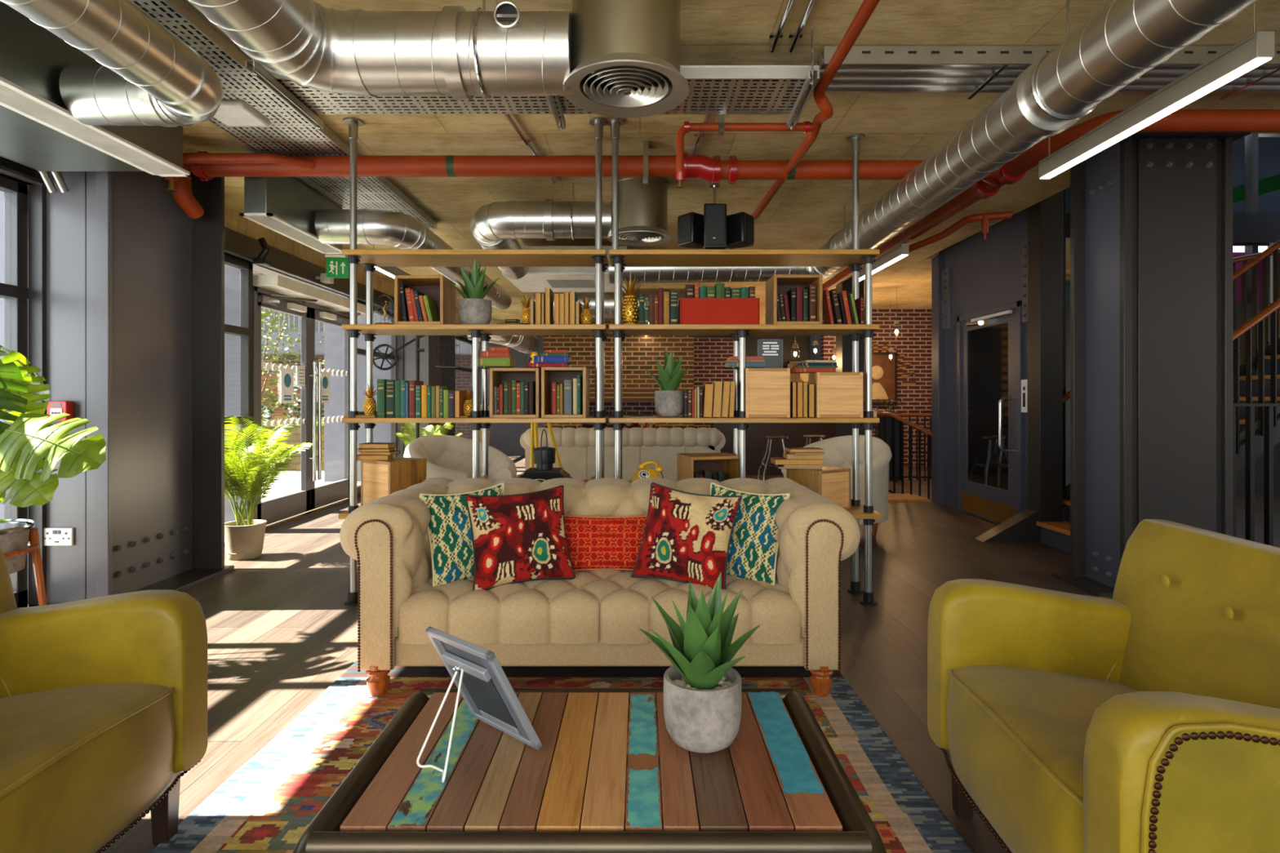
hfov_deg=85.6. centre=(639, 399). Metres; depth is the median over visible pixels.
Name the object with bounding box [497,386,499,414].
book
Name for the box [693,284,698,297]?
book
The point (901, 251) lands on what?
pendant lamp
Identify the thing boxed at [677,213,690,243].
grille
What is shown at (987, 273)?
wall
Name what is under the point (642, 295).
book
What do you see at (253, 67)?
channel
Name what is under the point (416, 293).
book
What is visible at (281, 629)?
floor
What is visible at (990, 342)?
door
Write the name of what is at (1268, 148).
panel
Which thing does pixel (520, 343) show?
spiral duct
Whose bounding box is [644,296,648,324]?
book
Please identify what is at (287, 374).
notice
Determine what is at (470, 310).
pot
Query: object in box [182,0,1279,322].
ceiling
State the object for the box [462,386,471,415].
pineapple
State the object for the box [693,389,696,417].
book
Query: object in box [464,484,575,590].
cushion
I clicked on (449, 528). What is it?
cushion
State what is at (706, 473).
book
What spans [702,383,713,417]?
book
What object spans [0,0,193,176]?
ceiling vent
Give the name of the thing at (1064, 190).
wall
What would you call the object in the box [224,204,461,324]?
wall
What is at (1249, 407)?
guard
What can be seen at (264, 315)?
tree
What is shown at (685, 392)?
book
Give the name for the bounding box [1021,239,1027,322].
plate
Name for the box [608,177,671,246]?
ceiling vent
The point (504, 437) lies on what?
wall
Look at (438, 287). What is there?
wooden crate
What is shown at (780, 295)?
book
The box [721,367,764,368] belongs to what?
book
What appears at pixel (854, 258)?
shelving unit
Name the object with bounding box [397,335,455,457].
steel column
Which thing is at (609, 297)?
spiral duct
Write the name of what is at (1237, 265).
panel
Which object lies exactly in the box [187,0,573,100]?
spiral duct
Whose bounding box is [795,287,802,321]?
book
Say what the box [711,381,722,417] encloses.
book
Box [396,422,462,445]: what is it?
potted palm
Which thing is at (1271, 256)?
wall
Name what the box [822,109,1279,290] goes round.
pipe
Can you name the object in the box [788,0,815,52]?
conduit
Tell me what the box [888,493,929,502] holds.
board
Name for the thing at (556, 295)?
book
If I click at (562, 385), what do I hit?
book
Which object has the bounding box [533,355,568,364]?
book
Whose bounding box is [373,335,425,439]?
stand
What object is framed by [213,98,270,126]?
wireless access point
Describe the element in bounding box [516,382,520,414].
book
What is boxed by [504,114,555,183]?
conduit
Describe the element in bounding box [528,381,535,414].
book
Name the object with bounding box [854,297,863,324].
book
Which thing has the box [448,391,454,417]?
book
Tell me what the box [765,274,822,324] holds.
wooden crate
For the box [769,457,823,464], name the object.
book
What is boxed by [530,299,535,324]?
book
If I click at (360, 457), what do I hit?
book
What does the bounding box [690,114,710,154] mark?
conduit
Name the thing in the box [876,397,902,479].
planter
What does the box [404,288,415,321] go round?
book
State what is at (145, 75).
spiral duct
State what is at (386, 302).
figurine
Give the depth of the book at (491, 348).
4.19 m
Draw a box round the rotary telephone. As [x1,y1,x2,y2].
[629,460,662,482]
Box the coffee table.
[292,688,886,852]
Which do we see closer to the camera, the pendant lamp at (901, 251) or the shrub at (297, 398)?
the pendant lamp at (901, 251)
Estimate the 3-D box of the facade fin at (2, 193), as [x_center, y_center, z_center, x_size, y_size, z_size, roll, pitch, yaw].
[-4.235,-0.215,4.200,1.030,2.900,0.080,0,0,0]
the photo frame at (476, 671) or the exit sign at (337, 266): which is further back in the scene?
the exit sign at (337, 266)
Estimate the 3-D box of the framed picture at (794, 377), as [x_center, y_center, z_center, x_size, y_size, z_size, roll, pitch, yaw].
[3.100,-0.365,12.892,0.700,0.700,0.024,0,0,0]
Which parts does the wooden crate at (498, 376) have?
panel, panel, panel, panel, panel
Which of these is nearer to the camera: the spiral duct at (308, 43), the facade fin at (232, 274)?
the spiral duct at (308, 43)
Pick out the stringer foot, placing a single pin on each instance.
(1021, 527)
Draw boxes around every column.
[28,169,234,607]
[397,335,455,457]
[835,276,864,435]
[1027,190,1062,542]
[1052,132,1250,596]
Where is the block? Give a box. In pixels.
[505,319,519,323]
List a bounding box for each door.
[253,275,365,529]
[956,300,1024,524]
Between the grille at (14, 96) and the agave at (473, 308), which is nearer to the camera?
the grille at (14, 96)
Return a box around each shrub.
[261,404,278,421]
[276,370,324,422]
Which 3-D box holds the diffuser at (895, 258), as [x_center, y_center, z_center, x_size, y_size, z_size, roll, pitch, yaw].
[2.110,-1.154,6.125,0.048,0.004,1.238,0,0,0]
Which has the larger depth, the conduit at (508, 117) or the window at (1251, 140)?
the window at (1251, 140)
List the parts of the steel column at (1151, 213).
plate, column casing, plate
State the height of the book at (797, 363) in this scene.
0.018 m
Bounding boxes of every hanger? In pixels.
[472,0,491,98]
[516,300,534,352]
[570,182,575,239]
[826,204,845,248]
[1030,0,1097,119]
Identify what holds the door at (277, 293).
on the floor
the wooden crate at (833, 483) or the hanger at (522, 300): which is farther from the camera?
the hanger at (522, 300)
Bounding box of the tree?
[261,307,301,409]
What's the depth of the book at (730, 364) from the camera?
4.20 m
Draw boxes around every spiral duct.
[0,0,222,126]
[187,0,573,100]
[315,208,511,310]
[466,318,538,353]
[470,199,612,279]
[533,288,684,320]
[608,0,1257,283]
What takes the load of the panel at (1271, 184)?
attached to the panel at (1268, 148)
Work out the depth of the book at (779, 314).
4.19 m
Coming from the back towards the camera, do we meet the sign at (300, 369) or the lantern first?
the sign at (300, 369)
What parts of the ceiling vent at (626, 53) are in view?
damper plate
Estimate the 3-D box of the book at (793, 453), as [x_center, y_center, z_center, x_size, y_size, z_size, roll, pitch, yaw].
[1.033,0.331,4.302,0.190,0.012,0.131,0,0,-8]
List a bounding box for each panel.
[1066,186,1070,302]
[1232,137,1279,213]
[1232,174,1279,203]
[1232,252,1262,302]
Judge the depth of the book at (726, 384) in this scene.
4.17 m
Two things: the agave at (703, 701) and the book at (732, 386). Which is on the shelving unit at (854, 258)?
the book at (732, 386)
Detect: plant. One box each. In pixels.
[0,345,106,605]
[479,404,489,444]
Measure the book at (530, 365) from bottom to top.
0.026 m
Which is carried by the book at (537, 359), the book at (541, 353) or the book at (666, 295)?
the book at (541, 353)
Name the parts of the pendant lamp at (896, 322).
cord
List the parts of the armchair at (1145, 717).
leg, nail trim, panel, arm, arm, backrest, panel, nailhead trim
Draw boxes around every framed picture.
[787,361,811,383]
[871,352,897,404]
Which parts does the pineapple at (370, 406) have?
crown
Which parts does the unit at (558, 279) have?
casing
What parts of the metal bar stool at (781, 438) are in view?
leg, leg, seat, leg, leg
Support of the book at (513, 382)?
on the wooden crate at (498, 376)
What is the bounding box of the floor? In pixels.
[27,456,1279,852]
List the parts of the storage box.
panel, panel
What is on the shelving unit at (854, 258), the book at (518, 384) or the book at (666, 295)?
the book at (666, 295)
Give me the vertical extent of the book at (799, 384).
0.217 m
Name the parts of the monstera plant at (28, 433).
pot, stand leg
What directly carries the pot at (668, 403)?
on the shelving unit at (854, 258)
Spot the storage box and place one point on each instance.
(691, 310)
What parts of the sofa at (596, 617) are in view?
nailhead trim, arm panel, leg, arm, rail, arm, leg, arm panel, nailhead trim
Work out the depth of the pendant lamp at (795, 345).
10.48 m
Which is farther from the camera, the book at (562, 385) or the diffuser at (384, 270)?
the diffuser at (384, 270)
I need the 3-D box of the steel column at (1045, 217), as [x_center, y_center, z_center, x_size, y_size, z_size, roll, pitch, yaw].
[3.560,-0.430,6.075,0.200,3.330,0.190,0,0,0]
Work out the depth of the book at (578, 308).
4.17 m
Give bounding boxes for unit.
[338,116,608,605]
[502,245,629,292]
[605,116,883,605]
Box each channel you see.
[245,59,324,130]
[548,95,565,130]
[786,29,818,130]
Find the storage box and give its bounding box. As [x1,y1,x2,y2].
[678,297,759,324]
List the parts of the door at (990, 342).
glass, kick plate, closer arm, pull handle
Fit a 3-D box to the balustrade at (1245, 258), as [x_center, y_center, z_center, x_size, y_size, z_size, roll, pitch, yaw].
[6.650,-1.078,7.000,2.712,1.526,0.064,0,0,0]
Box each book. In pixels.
[343,414,377,417]
[357,448,394,452]
[357,453,393,460]
[358,442,397,448]
[360,450,400,455]
[377,379,386,417]
[386,379,395,417]
[395,380,400,417]
[400,283,410,321]
[400,380,408,417]
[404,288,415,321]
[405,382,408,417]
[408,380,423,417]
[409,289,419,321]
[413,290,424,321]
[415,385,421,417]
[418,295,428,321]
[421,385,434,417]
[422,294,439,321]
[426,386,431,417]
[431,386,435,417]
[435,386,446,417]
[440,387,450,417]
[443,390,454,417]
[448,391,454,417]
[454,390,466,417]
[456,415,471,417]
[477,365,511,368]
[479,357,515,367]
[480,351,511,357]
[480,475,488,479]
[488,346,511,351]
[493,386,497,414]
[496,323,520,324]
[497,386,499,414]
[499,384,503,414]
[503,382,511,414]
[508,382,511,414]
[511,380,520,414]
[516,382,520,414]
[520,382,524,414]
[524,382,528,414]
[528,363,568,368]
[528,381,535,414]
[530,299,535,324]
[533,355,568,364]
[535,292,541,324]
[540,352,571,357]
[541,293,545,324]
[545,288,553,324]
[545,349,567,352]
[551,382,558,414]
[554,293,559,324]
[556,384,559,414]
[559,293,564,324]
[560,383,564,414]
[564,292,569,324]
[564,379,573,414]
[569,291,577,324]
[573,378,577,414]
[575,301,582,324]
[577,375,582,414]
[639,293,644,324]
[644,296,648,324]
[648,294,653,324]
[653,295,657,324]
[657,288,662,324]
[662,291,669,324]
[669,290,677,324]
[683,390,687,417]
[684,284,693,297]
[686,389,691,417]
[691,390,693,417]
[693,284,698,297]
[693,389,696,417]
[693,472,699,478]
[695,386,699,417]
[698,285,706,297]
[699,386,702,417]
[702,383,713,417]
[702,469,711,479]
[706,286,715,297]
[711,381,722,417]
[711,473,717,480]
[714,283,724,297]
[716,471,724,481]
[720,381,730,417]
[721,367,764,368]
[724,287,730,297]
[724,360,764,363]
[724,361,765,367]
[726,355,764,359]
[728,381,735,417]
[730,288,740,297]
[740,287,748,297]
[748,286,755,297]
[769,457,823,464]
[775,464,822,469]
[777,293,782,321]
[778,293,786,321]
[779,464,824,466]
[782,294,790,321]
[783,453,822,459]
[784,447,822,453]
[786,288,795,321]
[787,452,824,454]
[790,367,835,373]
[790,382,796,417]
[791,365,837,368]
[794,362,836,366]
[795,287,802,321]
[796,382,803,417]
[800,360,835,362]
[802,288,808,321]
[803,382,807,417]
[804,284,816,321]
[807,383,814,417]
[822,288,834,324]
[828,288,842,324]
[836,293,846,324]
[837,290,852,324]
[846,293,855,324]
[849,293,858,324]
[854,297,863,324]
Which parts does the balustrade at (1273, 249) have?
handrail, rail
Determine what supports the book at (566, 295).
on the shelving unit at (371, 259)
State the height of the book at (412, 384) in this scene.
0.224 m
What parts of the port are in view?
damper blade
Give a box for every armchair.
[0,546,207,852]
[403,435,516,481]
[781,435,892,536]
[927,519,1279,852]
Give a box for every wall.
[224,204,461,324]
[261,426,324,471]
[479,322,820,456]
[543,320,693,428]
[693,337,733,428]
[746,335,810,368]
[820,308,931,466]
[938,208,1027,524]
[1062,188,1066,519]
[1066,302,1279,490]
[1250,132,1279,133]
[1267,245,1279,302]
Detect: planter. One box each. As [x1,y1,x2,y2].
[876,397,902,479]
[928,400,931,479]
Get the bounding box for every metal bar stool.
[757,435,788,480]
[802,435,826,445]
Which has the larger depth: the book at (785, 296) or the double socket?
the book at (785, 296)
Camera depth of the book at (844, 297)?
4.22 m
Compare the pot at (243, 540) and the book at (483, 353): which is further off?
the pot at (243, 540)
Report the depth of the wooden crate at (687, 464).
4.34 m
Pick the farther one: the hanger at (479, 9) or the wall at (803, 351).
the wall at (803, 351)
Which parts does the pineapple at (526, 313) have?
crown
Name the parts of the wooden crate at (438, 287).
panel, panel, panel, panel, panel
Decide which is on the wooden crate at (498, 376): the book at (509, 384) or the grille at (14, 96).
the book at (509, 384)
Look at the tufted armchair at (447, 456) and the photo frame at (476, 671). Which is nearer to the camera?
the photo frame at (476, 671)
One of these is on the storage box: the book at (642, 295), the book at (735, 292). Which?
the book at (735, 292)
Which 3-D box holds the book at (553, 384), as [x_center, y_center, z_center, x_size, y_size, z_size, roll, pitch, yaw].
[-0.521,-0.009,4.254,0.023,0.193,0.142,0,0,0]
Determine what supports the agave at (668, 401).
on the shelving unit at (854, 258)
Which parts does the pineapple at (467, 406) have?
crown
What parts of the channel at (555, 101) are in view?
threaded rod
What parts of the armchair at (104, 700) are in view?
backrest, panel, arm, nail trim, leg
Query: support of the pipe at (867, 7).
hanging from the ceiling at (802, 214)
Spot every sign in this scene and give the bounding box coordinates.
[297,365,305,386]
[324,253,349,278]
[757,339,782,368]
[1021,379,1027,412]
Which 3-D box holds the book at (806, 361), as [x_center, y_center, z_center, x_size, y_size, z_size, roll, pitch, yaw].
[1.096,-0.234,4.259,0.180,0.014,0.132,0,0,-3]
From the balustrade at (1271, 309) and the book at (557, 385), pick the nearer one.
the book at (557, 385)
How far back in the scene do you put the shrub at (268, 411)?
12.51 m
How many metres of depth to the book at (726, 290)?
4.19 m
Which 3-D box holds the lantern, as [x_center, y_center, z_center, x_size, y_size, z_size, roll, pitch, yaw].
[-0.567,0.430,4.312,0.360,0.503,0.276,0,0,0]
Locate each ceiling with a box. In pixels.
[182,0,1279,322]
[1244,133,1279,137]
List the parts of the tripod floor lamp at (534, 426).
lamp shade, leg, leg, leg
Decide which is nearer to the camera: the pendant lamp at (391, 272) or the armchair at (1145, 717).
the armchair at (1145, 717)
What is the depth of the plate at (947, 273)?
7.96 m
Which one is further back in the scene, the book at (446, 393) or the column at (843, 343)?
the column at (843, 343)
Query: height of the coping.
0.060 m
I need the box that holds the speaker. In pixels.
[677,181,754,248]
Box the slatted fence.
[261,376,322,418]
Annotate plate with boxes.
[942,267,951,330]
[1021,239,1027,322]
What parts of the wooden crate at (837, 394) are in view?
panel, panel, panel, panel, panel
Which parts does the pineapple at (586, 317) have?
crown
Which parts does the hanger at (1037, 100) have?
rod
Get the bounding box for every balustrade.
[875,412,931,498]
[876,413,931,480]
[1062,240,1279,506]
[1232,248,1279,350]
[1232,297,1279,453]
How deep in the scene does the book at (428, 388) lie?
4.16 m
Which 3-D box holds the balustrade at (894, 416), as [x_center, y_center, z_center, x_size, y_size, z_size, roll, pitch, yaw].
[3.397,0.857,8.794,1.005,1.396,0.223,0,0,35]
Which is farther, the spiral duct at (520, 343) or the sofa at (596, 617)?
the spiral duct at (520, 343)
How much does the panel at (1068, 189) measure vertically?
3.100 m
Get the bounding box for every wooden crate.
[360,456,426,506]
[394,275,455,324]
[489,368,541,417]
[541,367,589,417]
[676,452,738,481]
[745,368,790,417]
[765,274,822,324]
[786,466,850,510]
[808,372,862,417]
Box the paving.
[261,471,360,501]
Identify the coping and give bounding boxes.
[262,421,324,426]
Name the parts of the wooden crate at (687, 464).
panel, panel, panel, panel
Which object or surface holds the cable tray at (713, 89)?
on the channel at (555, 101)
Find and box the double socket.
[44,528,73,546]
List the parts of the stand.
cross arm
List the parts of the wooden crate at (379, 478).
panel, panel, panel, panel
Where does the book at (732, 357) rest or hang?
on the book at (726, 361)
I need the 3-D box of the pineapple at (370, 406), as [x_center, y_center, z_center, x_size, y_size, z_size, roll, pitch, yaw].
[-1.639,-0.003,4.199,0.102,0.194,0.102,0,0,29]
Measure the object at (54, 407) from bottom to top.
0.120 m
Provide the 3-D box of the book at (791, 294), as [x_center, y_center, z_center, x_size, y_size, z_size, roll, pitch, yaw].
[0.930,-0.573,4.254,0.027,0.202,0.142,0,0,0]
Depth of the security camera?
7.55 m
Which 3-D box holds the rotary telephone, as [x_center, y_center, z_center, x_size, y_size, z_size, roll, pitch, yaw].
[0.038,0.448,4.310,0.190,0.134,0.200,0,0,-12]
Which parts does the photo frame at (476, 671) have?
panel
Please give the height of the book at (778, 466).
0.012 m
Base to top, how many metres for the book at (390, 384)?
0.228 m
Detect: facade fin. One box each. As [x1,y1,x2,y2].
[0,191,28,603]
[224,264,239,523]
[324,312,391,481]
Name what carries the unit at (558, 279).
attached to the ceiling at (802, 214)
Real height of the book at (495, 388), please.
0.169 m
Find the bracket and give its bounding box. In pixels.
[252,237,270,265]
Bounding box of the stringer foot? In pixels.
[974,509,1038,542]
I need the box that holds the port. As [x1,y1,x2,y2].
[493,0,519,27]
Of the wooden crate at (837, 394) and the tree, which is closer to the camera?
the wooden crate at (837, 394)
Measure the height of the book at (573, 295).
0.204 m
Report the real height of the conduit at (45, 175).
0.140 m
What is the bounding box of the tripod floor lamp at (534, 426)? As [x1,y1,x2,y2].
[522,356,562,467]
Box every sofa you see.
[339,477,860,696]
[520,427,725,482]
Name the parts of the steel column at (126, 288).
plate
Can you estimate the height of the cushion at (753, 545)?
0.451 m
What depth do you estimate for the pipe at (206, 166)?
4.54 m
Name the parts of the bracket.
arm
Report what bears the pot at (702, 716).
on the coffee table
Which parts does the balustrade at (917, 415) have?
handrail, rail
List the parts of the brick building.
balcony railing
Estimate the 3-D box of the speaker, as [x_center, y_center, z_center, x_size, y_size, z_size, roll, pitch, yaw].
[0.570,-1.390,5.167,0.573,0.610,0.275,0,0,0]
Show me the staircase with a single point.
(1056, 535)
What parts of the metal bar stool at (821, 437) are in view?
seat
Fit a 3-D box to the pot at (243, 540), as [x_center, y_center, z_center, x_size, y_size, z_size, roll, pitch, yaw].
[-3.100,1.100,5.420,0.309,0.270,0.309,0,0,0]
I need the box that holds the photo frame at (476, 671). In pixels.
[416,626,542,782]
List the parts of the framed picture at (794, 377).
frame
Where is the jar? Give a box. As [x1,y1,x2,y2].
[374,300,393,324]
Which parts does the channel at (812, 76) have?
threaded rod, threaded rod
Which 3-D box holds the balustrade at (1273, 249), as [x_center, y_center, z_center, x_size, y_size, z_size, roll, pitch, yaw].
[5.375,-0.721,6.100,3.680,3.591,0.064,0,0,0]
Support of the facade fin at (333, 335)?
on the paving
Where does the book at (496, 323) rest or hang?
on the shelving unit at (371, 259)
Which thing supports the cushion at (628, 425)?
on the sofa at (575, 446)
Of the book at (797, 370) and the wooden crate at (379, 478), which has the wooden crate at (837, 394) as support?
the book at (797, 370)
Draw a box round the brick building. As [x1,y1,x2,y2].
[253,270,471,439]
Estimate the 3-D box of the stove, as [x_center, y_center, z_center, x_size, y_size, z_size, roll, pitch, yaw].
[-0.597,0.557,4.320,0.300,0.250,0.260,0,0,0]
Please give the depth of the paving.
10.35 m
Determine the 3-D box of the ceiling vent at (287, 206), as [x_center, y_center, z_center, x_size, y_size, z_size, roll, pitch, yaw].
[-2.605,-1.448,5.300,0.210,0.395,1.240,0,0,0]
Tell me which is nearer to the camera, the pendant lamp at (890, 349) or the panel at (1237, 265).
the panel at (1237, 265)
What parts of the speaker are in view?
hanging rod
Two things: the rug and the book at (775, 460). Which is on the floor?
the rug
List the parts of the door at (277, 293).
pull handle, pull handle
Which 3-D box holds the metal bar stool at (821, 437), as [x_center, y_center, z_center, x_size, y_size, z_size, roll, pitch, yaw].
[2.300,0.853,9.100,0.410,0.766,0.410,0,0,0]
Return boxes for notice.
[281,368,293,403]
[321,371,329,403]
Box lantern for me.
[519,428,572,482]
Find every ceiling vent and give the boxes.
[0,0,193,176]
[240,177,342,253]
[563,0,688,117]
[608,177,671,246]
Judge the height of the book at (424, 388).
0.196 m
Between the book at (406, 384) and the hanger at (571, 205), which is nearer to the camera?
the book at (406, 384)
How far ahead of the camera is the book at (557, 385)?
4.18 m
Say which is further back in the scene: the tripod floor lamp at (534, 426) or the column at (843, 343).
the column at (843, 343)
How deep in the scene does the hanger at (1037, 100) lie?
2.87 m
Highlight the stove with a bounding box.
[519,467,570,482]
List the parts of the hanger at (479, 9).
rod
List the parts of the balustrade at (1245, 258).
handrail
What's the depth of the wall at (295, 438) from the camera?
12.20 m
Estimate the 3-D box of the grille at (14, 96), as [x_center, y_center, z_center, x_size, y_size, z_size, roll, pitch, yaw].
[-2.605,-1.258,2.035,0.210,0.015,3.670,0,0,0]
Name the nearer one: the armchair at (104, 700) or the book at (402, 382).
the armchair at (104, 700)
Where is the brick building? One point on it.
(464, 352)
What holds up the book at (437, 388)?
on the shelving unit at (371, 259)
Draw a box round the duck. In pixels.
[528,351,537,363]
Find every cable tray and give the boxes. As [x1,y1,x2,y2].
[128,0,437,229]
[261,65,819,114]
[811,45,1279,99]
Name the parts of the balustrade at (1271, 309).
handrail, rail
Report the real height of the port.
0.099 m
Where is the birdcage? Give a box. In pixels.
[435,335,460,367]
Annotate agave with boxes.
[449,258,498,324]
[639,572,759,753]
[645,347,688,417]
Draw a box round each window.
[0,176,28,608]
[224,254,253,519]
[357,301,397,496]
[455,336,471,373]
[1244,133,1257,302]
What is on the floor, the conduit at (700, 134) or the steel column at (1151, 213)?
the steel column at (1151, 213)
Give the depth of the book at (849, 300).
4.22 m
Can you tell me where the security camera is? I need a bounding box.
[315,272,333,284]
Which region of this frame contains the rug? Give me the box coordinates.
[150,659,973,852]
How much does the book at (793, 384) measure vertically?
0.217 m
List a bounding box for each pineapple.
[360,383,377,415]
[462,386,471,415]
[520,293,531,324]
[579,296,592,324]
[621,275,639,324]
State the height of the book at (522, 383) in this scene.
0.197 m
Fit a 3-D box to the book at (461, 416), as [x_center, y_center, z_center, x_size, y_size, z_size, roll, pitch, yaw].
[-1.106,0.102,4.244,0.130,0.012,0.131,0,0,0]
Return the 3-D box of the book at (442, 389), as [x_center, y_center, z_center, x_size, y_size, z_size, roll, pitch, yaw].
[-1.195,0.018,4.246,0.019,0.180,0.176,0,0,0]
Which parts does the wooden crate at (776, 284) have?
panel, panel, panel, panel, panel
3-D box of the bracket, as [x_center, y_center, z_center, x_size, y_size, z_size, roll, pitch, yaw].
[-3.442,-1.357,6.300,0.135,0.243,0.080,0,0,0]
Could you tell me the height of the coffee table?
0.376 m
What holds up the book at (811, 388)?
on the shelving unit at (854, 258)
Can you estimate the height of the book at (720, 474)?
0.212 m
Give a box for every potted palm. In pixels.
[224,415,313,560]
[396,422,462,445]
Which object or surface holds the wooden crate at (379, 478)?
on the shelving unit at (371, 259)
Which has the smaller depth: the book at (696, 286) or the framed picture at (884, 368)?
the book at (696, 286)
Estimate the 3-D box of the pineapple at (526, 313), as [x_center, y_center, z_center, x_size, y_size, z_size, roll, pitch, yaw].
[-0.691,-0.556,4.220,0.102,0.184,0.102,0,0,29]
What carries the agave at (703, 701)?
on the coffee table
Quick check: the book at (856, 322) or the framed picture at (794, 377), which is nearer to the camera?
the book at (856, 322)
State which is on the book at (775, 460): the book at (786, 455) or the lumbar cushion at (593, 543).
the book at (786, 455)
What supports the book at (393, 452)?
on the book at (360, 457)
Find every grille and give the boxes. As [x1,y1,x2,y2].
[0,75,193,176]
[240,213,342,253]
[546,280,595,288]
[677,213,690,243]
[706,205,724,245]
[744,213,754,243]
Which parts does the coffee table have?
frame, cross rail, cross rail, frame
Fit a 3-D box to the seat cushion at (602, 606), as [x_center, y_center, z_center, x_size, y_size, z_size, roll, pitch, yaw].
[-0.168,0.904,3.176,1.675,0.206,0.660,0,0,0]
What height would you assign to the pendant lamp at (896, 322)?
0.781 m
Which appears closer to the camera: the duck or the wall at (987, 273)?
the duck
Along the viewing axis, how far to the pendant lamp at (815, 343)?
11.18 m
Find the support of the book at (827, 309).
on the shelving unit at (854, 258)
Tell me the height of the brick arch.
0.765 m
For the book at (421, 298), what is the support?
in the wooden crate at (438, 287)
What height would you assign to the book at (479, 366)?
0.012 m
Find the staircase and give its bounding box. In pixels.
[1036,337,1279,552]
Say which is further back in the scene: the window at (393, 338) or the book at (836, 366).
the window at (393, 338)
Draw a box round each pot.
[224,519,266,560]
[457,297,491,324]
[654,390,683,417]
[663,666,742,753]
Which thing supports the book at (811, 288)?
on the wooden crate at (776, 284)
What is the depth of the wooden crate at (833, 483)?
4.24 m
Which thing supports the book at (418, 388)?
on the shelving unit at (371, 259)
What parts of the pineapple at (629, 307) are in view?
crown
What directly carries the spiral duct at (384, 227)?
attached to the ceiling vent at (287, 206)
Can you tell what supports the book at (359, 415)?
on the shelving unit at (371, 259)
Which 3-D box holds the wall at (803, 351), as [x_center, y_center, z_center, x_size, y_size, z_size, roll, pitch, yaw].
[2.650,-0.230,13.700,1.400,2.930,0.200,0,0,0]
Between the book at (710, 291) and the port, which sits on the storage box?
the book at (710, 291)
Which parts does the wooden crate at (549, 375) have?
panel, panel, panel, panel, panel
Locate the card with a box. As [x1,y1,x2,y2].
[871,407,878,417]
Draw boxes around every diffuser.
[375,266,394,278]
[858,254,907,281]
[1040,57,1271,178]
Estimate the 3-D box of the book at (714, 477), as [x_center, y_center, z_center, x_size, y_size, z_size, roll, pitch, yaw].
[0.464,0.564,4.299,0.028,0.196,0.122,0,0,0]
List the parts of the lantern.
wire handle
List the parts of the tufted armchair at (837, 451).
leg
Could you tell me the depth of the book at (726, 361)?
4.20 m
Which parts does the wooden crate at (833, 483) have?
panel, panel, panel, panel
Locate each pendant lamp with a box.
[375,266,439,278]
[791,335,798,355]
[812,335,818,352]
[831,335,835,359]
[858,230,908,281]
[887,346,893,358]
[893,284,900,333]
[1038,2,1274,178]
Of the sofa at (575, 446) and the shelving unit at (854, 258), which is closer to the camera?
the shelving unit at (854, 258)
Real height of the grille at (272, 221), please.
0.015 m
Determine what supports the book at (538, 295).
on the shelving unit at (371, 259)
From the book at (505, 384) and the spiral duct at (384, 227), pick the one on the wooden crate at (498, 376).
the book at (505, 384)
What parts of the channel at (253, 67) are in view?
threaded rod, threaded rod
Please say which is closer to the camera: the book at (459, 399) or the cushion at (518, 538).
the cushion at (518, 538)
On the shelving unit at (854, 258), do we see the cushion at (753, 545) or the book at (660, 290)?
the book at (660, 290)
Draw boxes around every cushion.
[0,682,169,791]
[398,568,800,644]
[419,482,504,586]
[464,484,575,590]
[564,515,647,570]
[623,415,657,429]
[631,482,742,589]
[710,482,790,585]
[951,666,1137,799]
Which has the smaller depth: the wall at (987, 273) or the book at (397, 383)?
the book at (397, 383)
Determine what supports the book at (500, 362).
on the book at (479, 366)
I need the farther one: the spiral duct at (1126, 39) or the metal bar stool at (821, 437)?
the metal bar stool at (821, 437)
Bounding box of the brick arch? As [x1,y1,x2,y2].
[872,342,915,384]
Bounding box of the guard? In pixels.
[1232,403,1279,546]
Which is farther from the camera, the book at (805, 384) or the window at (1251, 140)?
the window at (1251, 140)
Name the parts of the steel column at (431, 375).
column casing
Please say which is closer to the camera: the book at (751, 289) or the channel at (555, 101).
the channel at (555, 101)
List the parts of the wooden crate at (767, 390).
panel, panel, panel, panel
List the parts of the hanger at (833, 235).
rod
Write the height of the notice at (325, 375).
0.360 m
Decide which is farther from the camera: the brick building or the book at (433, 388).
the brick building
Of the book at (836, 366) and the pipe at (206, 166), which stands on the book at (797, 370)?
the book at (836, 366)
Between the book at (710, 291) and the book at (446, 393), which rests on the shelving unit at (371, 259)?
the book at (446, 393)
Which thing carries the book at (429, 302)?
in the wooden crate at (438, 287)
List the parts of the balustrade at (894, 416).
handrail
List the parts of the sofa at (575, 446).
arm, panel, arm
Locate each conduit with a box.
[0,154,69,192]
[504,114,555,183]
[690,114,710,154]
[768,0,793,52]
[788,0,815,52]
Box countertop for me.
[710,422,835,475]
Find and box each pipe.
[164,140,1000,218]
[675,0,879,219]
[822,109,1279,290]

